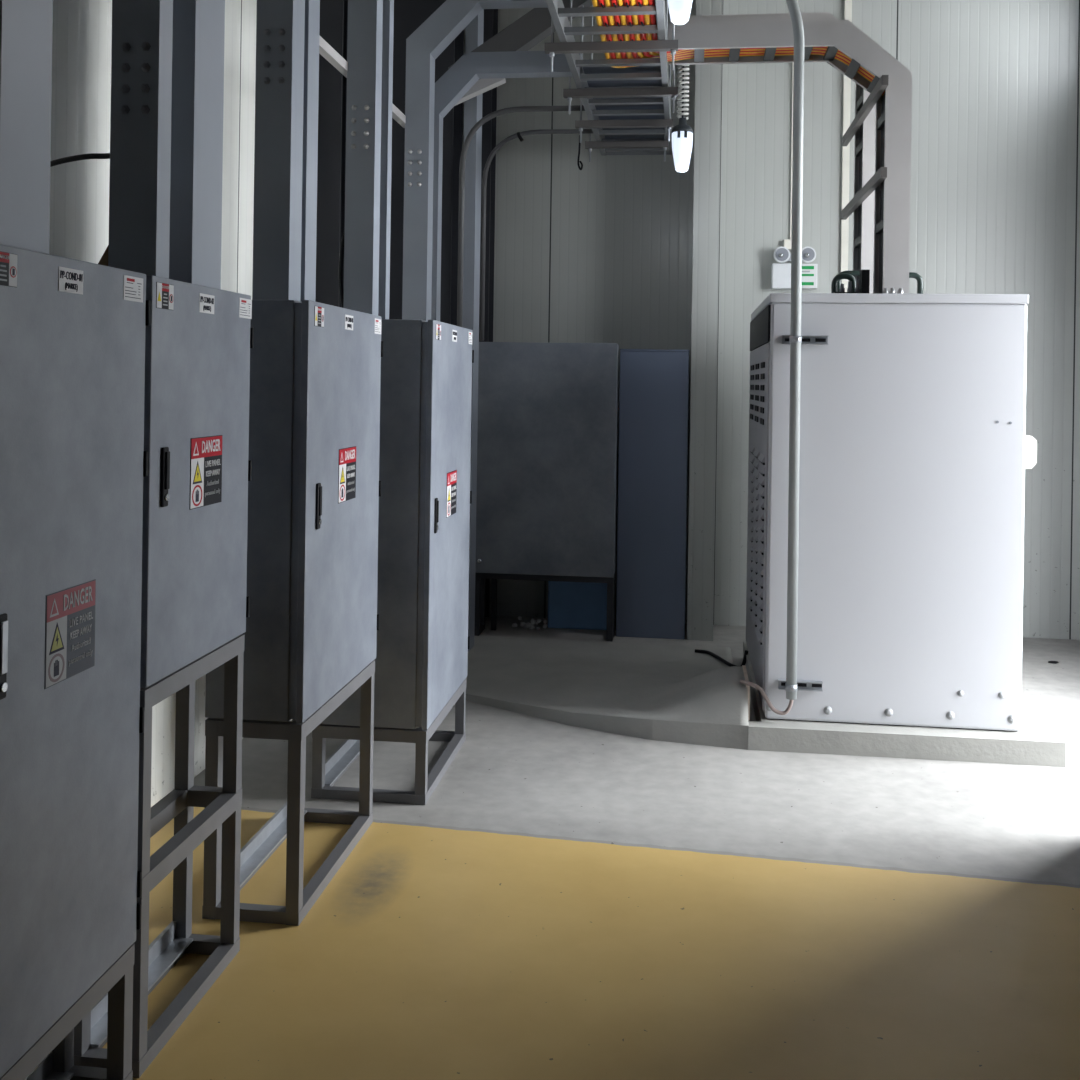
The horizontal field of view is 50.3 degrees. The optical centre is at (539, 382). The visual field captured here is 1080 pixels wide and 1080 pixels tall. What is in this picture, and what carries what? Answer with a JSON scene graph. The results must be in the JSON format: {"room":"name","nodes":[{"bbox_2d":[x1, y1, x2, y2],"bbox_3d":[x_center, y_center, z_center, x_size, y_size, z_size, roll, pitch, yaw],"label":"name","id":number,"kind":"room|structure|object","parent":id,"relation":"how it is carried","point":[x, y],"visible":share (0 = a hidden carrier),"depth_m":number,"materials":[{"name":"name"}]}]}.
{"room":"electrical room","nodes":[
{"label":"electrical room","id":0,"kind":"room"},
{"bbox_2d":[49,0,256,806],"bbox_3d":[-1.602,-0.974,2.487,0.100,5.000,10.530,1,0,7],"label":"wall","id":1,"kind":"structure","parent":0,"point":[82,29],"depth_m":3.70,"materials":[{"name":"white paint"}]},
{"bbox_2d":[50,153,109,166],"bbox_3d":[-1.174,-0.603,3.113,0.614,0.066,0.103,1,0,30],"label":"loose cable","id":2,"kind":"object","parent":1,"relation":"attached to","point":[90,155],"visible":0.48,"depth_m":3.17,"materials":[{"name":"black plastic"}]},
{"bbox_2d":[102,616,1079,1079],"bbox_3d":[0.630,1.610,2.251,4.665,0.100,10.630,1,0,7],"label":"floor","id":3,"kind":"structure","parent":0,"point":[566,902],"depth_m":3.34,"materials":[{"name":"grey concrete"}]},
{"bbox_2d":[0,244,150,1079],"bbox_3d":[-0.995,0.648,2.218,0.194,1.775,0.634,1,0,7],"label":"tall cabinet","id":4,"kind":"object","parent":3,"relation":"on","point":[74,460],"visible":1,"depth_m":2.21,"materials":[{"name":"grey metal"}]},
{"bbox_2d":[0,0,52,253],"bbox_3d":[-0.385,-1.419,2.033,1.315,2.374,0.162,1,0,7],"label":"duct","id":5,"kind":"object","parent":4,"relation":"on","point":[26,26],"visible":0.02,"depth_m":2.10,"materials":[{"name":"grey metal"}]},
{"bbox_2d":[74,245,253,1077],"bbox_3d":[-0.939,0.586,2.847,0.243,1.900,0.592,1,0,7],"label":"tall cabinet","id":6,"kind":"object","parent":3,"relation":"on","point":[195,605],"depth_m":2.81,"materials":[{"name":"grey metal"}]},
{"bbox_2d":[108,0,172,278],"bbox_3d":[-0.316,-1.418,2.580,1.315,2.374,0.078,1,0,7],"label":"duct","id":7,"kind":"object","parent":6,"relation":"on","point":[142,30],"visible":0.99,"depth_m":2.63,"materials":[{"name":"grey metal"}]},
{"bbox_2d":[169,0,224,288],"bbox_3d":[-0.284,-1.417,2.831,1.315,2.374,0.177,1,0,7],"label":"duct","id":8,"kind":"object","parent":6,"relation":"on","point":[198,25],"visible":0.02,"depth_m":2.83,"materials":[{"name":"grey metal"}]},
{"bbox_2d":[202,300,382,925],"bbox_3d":[-0.756,0.651,3.669,0.305,1.775,0.794,1,0,7],"label":"tall cabinet","id":9,"kind":"object","parent":3,"relation":"on","point":[314,489],"visible":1,"depth_m":3.30,"materials":[{"name":"grey metal"}]},
{"bbox_2d":[252,0,304,300],"bbox_3d":[-0.204,-1.341,3.478,1.315,2.224,0.120,1,0,7],"label":"duct","id":10,"kind":"object","parent":9,"relation":"on","point":[280,24],"visible":0.98,"depth_m":3.51,"materials":[{"name":"grey metal"}]},
{"bbox_2d":[300,0,319,301],"bbox_3d":[-0.185,-1.341,3.630,1.315,2.224,0.109,1,0,7],"label":"duct","id":11,"kind":"object","parent":9,"relation":"on","point":[312,7],"visible":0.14,"depth_m":3.68,"materials":[{"name":"grey metal"}]},
{"bbox_2d":[319,35,347,77],"bbox_3d":[-0.802,-1.223,4.111,0.033,0.035,0.872,1,0,7],"label":"bar","id":12,"kind":"object","parent":11,"relation":"attached to","point":[332,56],"visible":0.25,"depth_m":4.29,"materials":[{"name":"paint"}]},
{"bbox_2d":[315,0,347,306],"bbox_3d":[-1.047,-0.966,5.768,0.150,5.000,0.180,1,0,7],"label":"steel post","id":13,"kind":"object","parent":3,"relation":"on","point":[332,99],"visible":0.37,"depth_m":5.68,"materials":[{"name":"black metal"}]},
{"bbox_2d":[311,319,473,804],"bbox_3d":[-0.563,0.654,4.619,0.450,1.775,0.791,1,0,7],"label":"tall cabinet","id":14,"kind":"object","parent":3,"relation":"on","point":[423,643],"visible":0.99,"depth_m":4.22,"materials":[{"name":"grey metal"}]},
{"bbox_2d":[338,230,344,307],"bbox_3d":[-0.762,-0.436,4.485,0.046,0.375,0.020,1,0,-14],"label":"loose cable","id":15,"kind":"object","parent":14,"relation":"on","point":[341,256],"visible":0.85,"depth_m":4.47,"materials":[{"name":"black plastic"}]},
{"bbox_2d":[343,0,382,315],"bbox_3d":[-0.087,-1.339,4.403,1.315,2.224,0.098,1,0,7],"label":"duct","id":16,"kind":"object","parent":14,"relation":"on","point":[365,17],"visible":0.99,"depth_m":4.44,"materials":[{"name":"metal"}]},
{"bbox_2d":[378,0,393,318],"bbox_3d":[-0.064,-1.339,4.588,1.315,2.224,0.063,1,0,7],"label":"duct","id":17,"kind":"object","parent":14,"relation":"on","point":[388,5],"visible":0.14,"depth_m":4.63,"materials":[{"name":"grey metal"}]},
{"bbox_2d":[392,103,405,127],"bbox_3d":[-0.685,-1.229,5.038,0.033,0.035,0.860,1,0,7],"label":"bar","id":18,"kind":"object","parent":17,"relation":"attached to","point":[398,116],"visible":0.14,"depth_m":5.27,"materials":[{"name":"paint"}]},
{"bbox_2d":[389,0,463,325],"bbox_3d":[-0.734,-0.961,7.251,0.420,5.000,0.300,1,0,7],"label":"steel post","id":19,"kind":"object","parent":3,"relation":"on","point":[409,15],"visible":0.07,"depth_m":7.12,"materials":[{"name":"black metal"}]},
{"bbox_2d":[462,9,483,651],"bbox_3d":[-0.402,-0.406,6.643,0.072,3.900,0.179,1,0,7],"label":"steel post","id":20,"kind":"object","parent":3,"relation":"on","point":[474,30],"visible":0.67,"depth_m":6.56,"materials":[{"name":"grey metal"}]},
{"bbox_2d":[402,0,547,320],"bbox_3d":[-0.285,-0.174,5.372,0.715,3.440,0.117,1,0,7],"label":"duct","id":21,"kind":"object","parent":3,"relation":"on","point":[434,35],"visible":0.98,"depth_m":5.36,"materials":[{"name":"metal"}]},
{"bbox_2d":[479,9,497,616],"bbox_3d":[-0.348,-0.955,7.504,0.073,5.000,0.200,1,0,7],"label":"steel post","id":22,"kind":"object","parent":3,"relation":"on","point":[489,101],"visible":0.3,"depth_m":7.41,"materials":[{"name":"grey metal"}]},
{"bbox_2d":[431,51,581,320],"bbox_3d":[-0.221,-0.023,5.579,0.795,3.140,0.091,1,0,7],"label":"duct","id":23,"kind":"object","parent":3,"relation":"on","point":[471,67],"visible":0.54,"depth_m":5.56,"materials":[{"name":"grey metal"}]},
{"bbox_2d":[455,78,505,105],"bbox_3d":[-0.309,-1.452,5.672,0.275,0.165,0.067,1,0,7],"label":"knee brace","id":24,"kind":"object","parent":23,"relation":"attached to","point":[481,86],"visible":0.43,"depth_m":5.64,"materials":[{"name":"paint"}]},
{"bbox_2d":[512,616,546,629],"bbox_3d":[-0.065,1.518,7.249,0.227,0.081,0.106,1,0,7],"label":"film","id":25,"kind":"object","parent":3,"relation":"on","point":[528,625],"visible":1,"depth_m":7.23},
{"bbox_2d":[474,342,618,641],"bbox_3d":[0.035,0.654,7.063,0.866,1.794,0.254,1,0,7],"label":"tall cabinet","id":26,"kind":"object","parent":3,"relation":"on","point":[547,434],"visible":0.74,"depth_m":6.95,"materials":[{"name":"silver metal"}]},
{"bbox_2d":[548,581,606,629],"bbox_3d":[0.260,1.337,7.373,0.410,0.435,0.280,1,0,7],"label":"storage box","id":27,"kind":"object","parent":3,"relation":"on","point":[571,605],"visible":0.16,"depth_m":7.24,"materials":[{"name":"blue plastic"}]},
{"bbox_2d":[466,636,749,749],"bbox_3d":[0.205,1.431,5.954,1.640,0.245,1.928,1,0,7],"label":"concrete platform","id":28,"kind":"object","parent":3,"relation":"on","point":[658,692],"visible":0.89,"depth_m":5.56,"materials":[{"name":"grey concrete"}]},
{"bbox_2d":[695,649,748,666],"bbox_3d":[1.025,1.504,6.439,0.068,0.122,0.517,1,0,-24],"label":"cable","id":29,"kind":"object","parent":28,"relation":"on","point":[714,655],"visible":0.83,"depth_m":6.43,"materials":[{"name":"black plastic"}]},
{"bbox_2d":[616,349,688,638],"bbox_3d":[0.714,0.678,7.244,0.424,1.765,0.445,1,0,7],"label":"tall cabinet","id":30,"kind":"object","parent":3,"relation":"on","point":[654,383],"visible":1,"depth_m":7.03,"materials":[{"name":"blue metal"}]},
{"bbox_2d":[743,293,1065,766],"bbox_3d":[1.645,0.597,5.649,1.288,1.955,1.678,1,0,7],"label":"tall cabinet","id":31,"kind":"object","parent":3,"relation":"on","point":[916,451],"depth_m":4.92,"materials":[{"name":"white metal"}]},
{"bbox_2d":[671,12,875,292],"bbox_3d":[1.212,-1.130,5.967,1.078,1.477,0.300,1,0,7],"label":"cable tray","id":32,"kind":"object","parent":31,"relation":"on","point":[864,152],"visible":0.2,"depth_m":5.80,"materials":[{"name":"paint"}]},
{"bbox_2d":[668,20,911,293],"bbox_3d":[1.113,-0.999,5.239,1.067,1.212,0.270,1,0,7],"label":"cable tray","id":33,"kind":"object","parent":31,"relation":"on","point":[894,108],"visible":0.75,"depth_m":5.08,"materials":[{"name":"paint"}]},
{"bbox_2d":[841,167,886,219],"bbox_3d":[1.571,-0.911,5.624,0.027,0.044,1.290,1,0,7],"label":"bar","id":34,"kind":"object","parent":33,"relation":"attached to","point":[880,175],"visible":1,"depth_m":5.46,"materials":[{"name":"metal"}]},
{"bbox_2d":[842,75,888,145],"bbox_3d":[1.577,-1.312,5.624,0.027,0.044,1.290,1,0,7],"label":"bar","id":35,"kind":"object","parent":33,"relation":"attached to","point":[882,84],"visible":1,"depth_m":5.47,"materials":[{"name":"metal"}]},
{"bbox_2d":[785,0,804,699],"bbox_3d":[0.998,-1.042,4.936,0.279,4.786,0.064,1,0,7],"label":"conduit pipe","id":36,"kind":"object","parent":31,"relation":"attached to","point":[795,339],"visible":1,"depth_m":4.91,"materials":[{"name":"grey metal"}]},
{"bbox_2d":[740,680,792,714],"bbox_3d":[0.972,1.365,4.970,0.241,0.122,0.053,1,0,31],"label":"cable","id":37,"kind":"object","parent":36,"relation":"attached to","point":[751,684],"visible":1,"depth_m":4.94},
{"bbox_2d":[831,273,855,292],"bbox_3d":[1.449,-0.454,5.483,0.118,0.136,0.027,1,0,7],"label":"hose","id":38,"kind":"object","parent":31,"relation":"on","point":[838,277],"visible":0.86,"depth_m":5.47,"materials":[{"name":"black rubber"}]},
{"bbox_2d":[837,271,858,291],"bbox_3d":[1.516,-0.466,5.595,0.153,0.161,0.027,1,0,7],"label":"hose","id":39,"kind":"object","parent":31,"relation":"on","point":[853,273],"visible":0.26,"depth_m":5.59,"materials":[{"name":"black rubber"}]},
{"bbox_2d":[834,270,869,292],"bbox_3d":[1.461,-0.456,5.401,0.157,0.144,0.080,1,0,7],"label":"block","id":40,"kind":"object","parent":31,"relation":"on","point":[863,283],"visible":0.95,"depth_m":5.36,"materials":[{"name":"black plastic"}]},
{"bbox_2d":[882,288,888,293],"bbox_3d":[1.508,-0.398,5.017,0.026,0.030,0.022,1,0,7],"label":"bolt","id":41,"kind":"object","parent":31,"relation":"on","point":[885,291],"visible":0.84,"depth_m":5.01,"materials":[{"name":"metal"}]},
{"bbox_2d":[889,288,894,293],"bbox_3d":[1.535,-0.398,5.013,0.026,0.030,0.022,1,0,7],"label":"bolt","id":42,"kind":"object","parent":31,"relation":"on","point":[891,291],"visible":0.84,"depth_m":5.00,"materials":[{"name":"metal"}]},
{"bbox_2d":[897,288,903,293],"bbox_3d":[1.570,-0.398,5.009,0.026,0.030,0.022,1,0,7],"label":"bolt","id":43,"kind":"object","parent":31,"relation":"on","point":[900,291],"visible":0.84,"depth_m":5.00,"materials":[{"name":"metal"}]},
{"bbox_2d":[909,272,922,293],"bbox_3d":[1.769,-0.455,5.483,0.113,0.146,0.027,1,0,7],"label":"hose","id":44,"kind":"object","parent":31,"relation":"on","point":[916,276],"visible":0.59,"depth_m":5.47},
{"bbox_2d":[462,0,1079,639],"bbox_3d":[1.352,-0.930,7.471,4.715,5.000,0.100,1,0,7],"label":"wall","id":45,"kind":"structure","parent":0,"point":[600,252],"depth_m":7.37,"materials":[{"name":"white metal"}]},
{"bbox_2d":[687,0,722,640],"bbox_3d":[1.039,-0.934,7.218,0.157,5.000,0.480,1,0,7],"label":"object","id":46,"kind":"structure","parent":45,"relation":"attached to","point":[708,77],"depth_m":6.98,"materials":[{"name":"white metal"}]},
{"bbox_2d":[771,239,816,289],"bbox_3d":[1.620,-0.757,7.314,0.282,0.318,0.144,1,0,7],"label":"emergency light","id":47,"kind":"object","parent":45,"relation":"attached to","point":[781,271],"visible":0.69,"depth_m":7.30,"materials":[{"name":"white plastic"}]},
{"bbox_2d":[790,0,797,238],"bbox_3d":[1.637,-2.171,7.380,0.027,2.510,0.015,1,0,7],"label":"wall trunking","id":48,"kind":"structure","parent":45,"relation":"attached to","point":[797,0],"depth_m":7.37,"materials":[{"name":"beige plastic"}]},
{"bbox_2d":[840,0,851,291],"bbox_3d":[1.946,-1.121,7.334,0.043,3.000,0.025,1,0,7],"label":"trim","id":49,"kind":"structure","parent":45,"relation":"attached to","point":[848,3],"depth_m":7.32,"materials":[{"name":"beige plastic"}]},
{"bbox_3d":[0.725,-3.490,2.198,4.715,0.100,10.530,1,0,7],"label":"ceiling","id":50,"kind":"structure","parent":0,"visible":0},
{"bbox_2d":[544,18,677,71],"bbox_3d":[0.317,-2.385,4.883,0.565,2.120,0.040,1,0,7],"label":"hanger","id":51,"kind":"object","parent":50,"relation":"hanging from","point":[552,48],"visible":1,"depth_m":4.87,"materials":[{"name":"metal"}]},
{"bbox_2d":[563,0,677,113],"bbox_3d":[0.409,-2.384,5.648,0.560,2.120,0.040,1,0,7],"label":"hanger","id":52,"kind":"object","parent":50,"relation":"hanging from","point":[672,92],"visible":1,"depth_m":5.63,"materials":[{"name":"metal"}]},
{"bbox_2d":[575,5,672,142],"bbox_3d":[0.476,-2.383,6.325,0.535,2.120,0.040,1,0,7],"label":"hanger","id":53,"kind":"object","parent":50,"relation":"hanging from","point":[580,124],"visible":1,"depth_m":6.31,"materials":[{"name":"metal"}]},
{"bbox_2d":[448,0,592,79],"bbox_3d":[-0.088,-1.966,6.425,0.840,0.690,0.120,1,0,7],"label":"knee brace","id":54,"kind":"object","parent":53,"relation":"attached to","point":[533,27],"visible":0.56,"depth_m":6.37,"materials":[{"name":"grey metal"}]},
{"bbox_2d":[545,0,671,154],"bbox_3d":[0.231,-1.502,4.255,0.444,0.110,6.095,1,0,7],"label":"cable tray","id":55,"kind":"object","parent":53,"relation":"hanging from","point":[648,72],"visible":0.75,"depth_m":5.64,"materials":[{"name":"metal"}]},
{"bbox_2d":[457,105,584,326],"bbox_3d":[-0.104,-0.449,6.424,0.728,2.194,0.032,1,0,7],"label":"conduit","id":56,"kind":"object","parent":55,"relation":"attached to","point":[494,114],"visible":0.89,"depth_m":6.45,"materials":[{"name":"grey metal"}]},
{"bbox_2d":[480,129,592,340],"bbox_3d":[-0.006,-0.885,6.897,0.704,1.269,0.028,1,0,7],"label":"conduit","id":57,"kind":"object","parent":55,"relation":"attached to","point":[541,131],"visible":0.98,"depth_m":6.93,"materials":[{"name":"grey metal"}]},
{"bbox_2d":[517,132,523,141],"bbox_3d":[-0.119,-1.475,6.902,0.045,0.058,0.022,1,0,7],"label":"cable tail","id":58,"kind":"object","parent":57,"relation":"attached to","point":[519,136],"visible":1,"depth_m":6.89,"materials":[{"name":"black plastic"}]},
{"bbox_2d":[601,2,641,7],"bbox_3d":[0.318,-1.474,4.493,0.160,0.009,0.051,1,0,7],"label":"binder","id":59,"kind":"object","parent":55,"relation":"attached to","point":[639,3],"visible":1,"depth_m":4.48,"materials":[{"name":"black plastic"}]},
{"bbox_2d":[605,22,643,26],"bbox_3d":[0.348,-1.473,4.731,0.160,0.009,0.051,1,0,7],"label":"binder","id":60,"kind":"object","parent":55,"relation":"attached to","point":[606,24],"visible":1,"depth_m":4.72,"materials":[{"name":"black plastic"}]},
{"bbox_2d":[648,0,680,53],"bbox_3d":[0.802,-0.977,3.197,1.089,1.141,3.942,1,0,7],"label":"power cable","id":61,"kind":"object","parent":55,"relation":"on","point":[651,2],"visible":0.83,"depth_m":4.71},
{"bbox_2d":[636,0,693,56],"bbox_3d":[0.781,-0.977,3.223,1.138,1.141,3.986,1,0,7],"label":"power cable","id":62,"kind":"object","parent":55,"relation":"on","point":[640,17],"visible":0.14,"depth_m":4.89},
{"bbox_2d":[642,0,689,55],"bbox_3d":[0.791,-0.977,3.210,1.113,1.141,3.964,1,0,7],"label":"power cable","id":63,"kind":"object","parent":55,"relation":"on","point":[644,2],"visible":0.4,"depth_m":4.74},
{"bbox_2d":[629,0,839,57],"bbox_3d":[0.770,-0.977,3.235,1.162,1.141,4.008,1,0,7],"label":"power cable","id":64,"kind":"object","parent":55,"relation":"on","point":[632,2],"visible":0.21,"depth_m":4.91,"materials":[{"name":"rubber"}]},
{"bbox_2d":[623,0,847,58],"bbox_3d":[0.759,-0.977,3.248,1.187,1.141,4.031,1,0,7],"label":"power cable","id":65,"kind":"object","parent":55,"relation":"on","point":[628,17],"visible":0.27,"depth_m":5.19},
{"bbox_2d":[592,0,882,95],"bbox_3d":[0.705,-0.978,3.311,1.310,1.141,4.142,1,0,7],"label":"power cable","id":66,"kind":"object","parent":55,"relation":"on","point":[594,2],"visible":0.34,"depth_m":5.29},
{"bbox_2d":[598,0,883,94],"bbox_3d":[0.716,-0.978,3.298,1.285,1.141,4.120,1,0,7],"label":"power cable","id":67,"kind":"object","parent":55,"relation":"on","point":[604,18],"visible":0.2,"depth_m":5.27,"materials":[{"name":"rubber"}]},
{"bbox_2d":[611,0,873,78],"bbox_3d":[0.738,-0.978,3.273,1.236,1.141,4.075,1,0,7],"label":"power cable","id":68,"kind":"object","parent":55,"relation":"on","point":[616,18],"visible":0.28,"depth_m":5.22,"materials":[{"name":"rubber"}]},
{"bbox_2d":[604,0,884,93],"bbox_3d":[0.727,-0.978,3.285,1.260,1.141,4.097,1,0,7],"label":"power cable","id":69,"kind":"object","parent":55,"relation":"on","point":[607,2],"visible":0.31,"depth_m":5.24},
{"bbox_2d":[617,0,874,76],"bbox_3d":[0.748,-0.978,3.260,1.212,1.141,4.053,1,0,7],"label":"power cable","id":70,"kind":"object","parent":55,"relation":"on","point":[619,2],"visible":0.23,"depth_m":5.21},
{"bbox_2d":[585,0,667,161],"bbox_3d":[0.532,-2.382,6.872,0.495,2.120,0.040,1,0,7],"label":"hanger","id":71,"kind":"object","parent":50,"relation":"hanging from","point":[589,145],"visible":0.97,"depth_m":6.86,"materials":[{"name":"metal"}]},
{"bbox_2d":[577,135,582,169],"bbox_3d":[0.243,-1.381,6.907,0.035,0.211,0.012,1,0,7],"label":"cable tail","id":72,"kind":"object","parent":71,"relation":"hanging from","point":[578,161],"visible":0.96,"depth_m":6.90,"materials":[{"name":"black plastic"}]},
{"bbox_2d":[668,0,692,24],"bbox_3d":[0.547,-2.405,4.370,0.116,2.075,0.116,1,0,7],"label":"hanging lamp","id":73,"kind":"object","parent":50,"relation":"hanging from","point":[679,10],"visible":1,"depth_m":4.34,"materials":[{"name":"white plastic"}]},
{"bbox_2d":[671,65,692,171],"bbox_3d":[0.776,-2.285,6.155,0.116,2.308,0.116,1,0,7],"label":"hanging lamp","id":74,"kind":"object","parent":50,"relation":"hanging from","point":[682,133],"visible":0.56,"depth_m":6.13,"materials":[{"name":"white plastic"}]},
{"bbox_2d":[671,118,692,132],"bbox_3d":[0.763,-1.376,6.155,0.116,0.080,0.116,1,0,7],"label":"socket","id":75,"kind":"object","parent":74,"relation":"attached to","point":[682,127],"depth_m":6.12,"materials":[{"name":"black plastic"}]},
{"bbox_2d":[672,131,692,171],"bbox_3d":[0.760,-1.233,6.155,0.112,0.205,0.106,1,0,7],"label":"diffuser","id":76,"kind":"object","parent":74,"relation":"attached to","point":[682,141],"depth_m":6.12,"materials":[{"name":"white plastic"}]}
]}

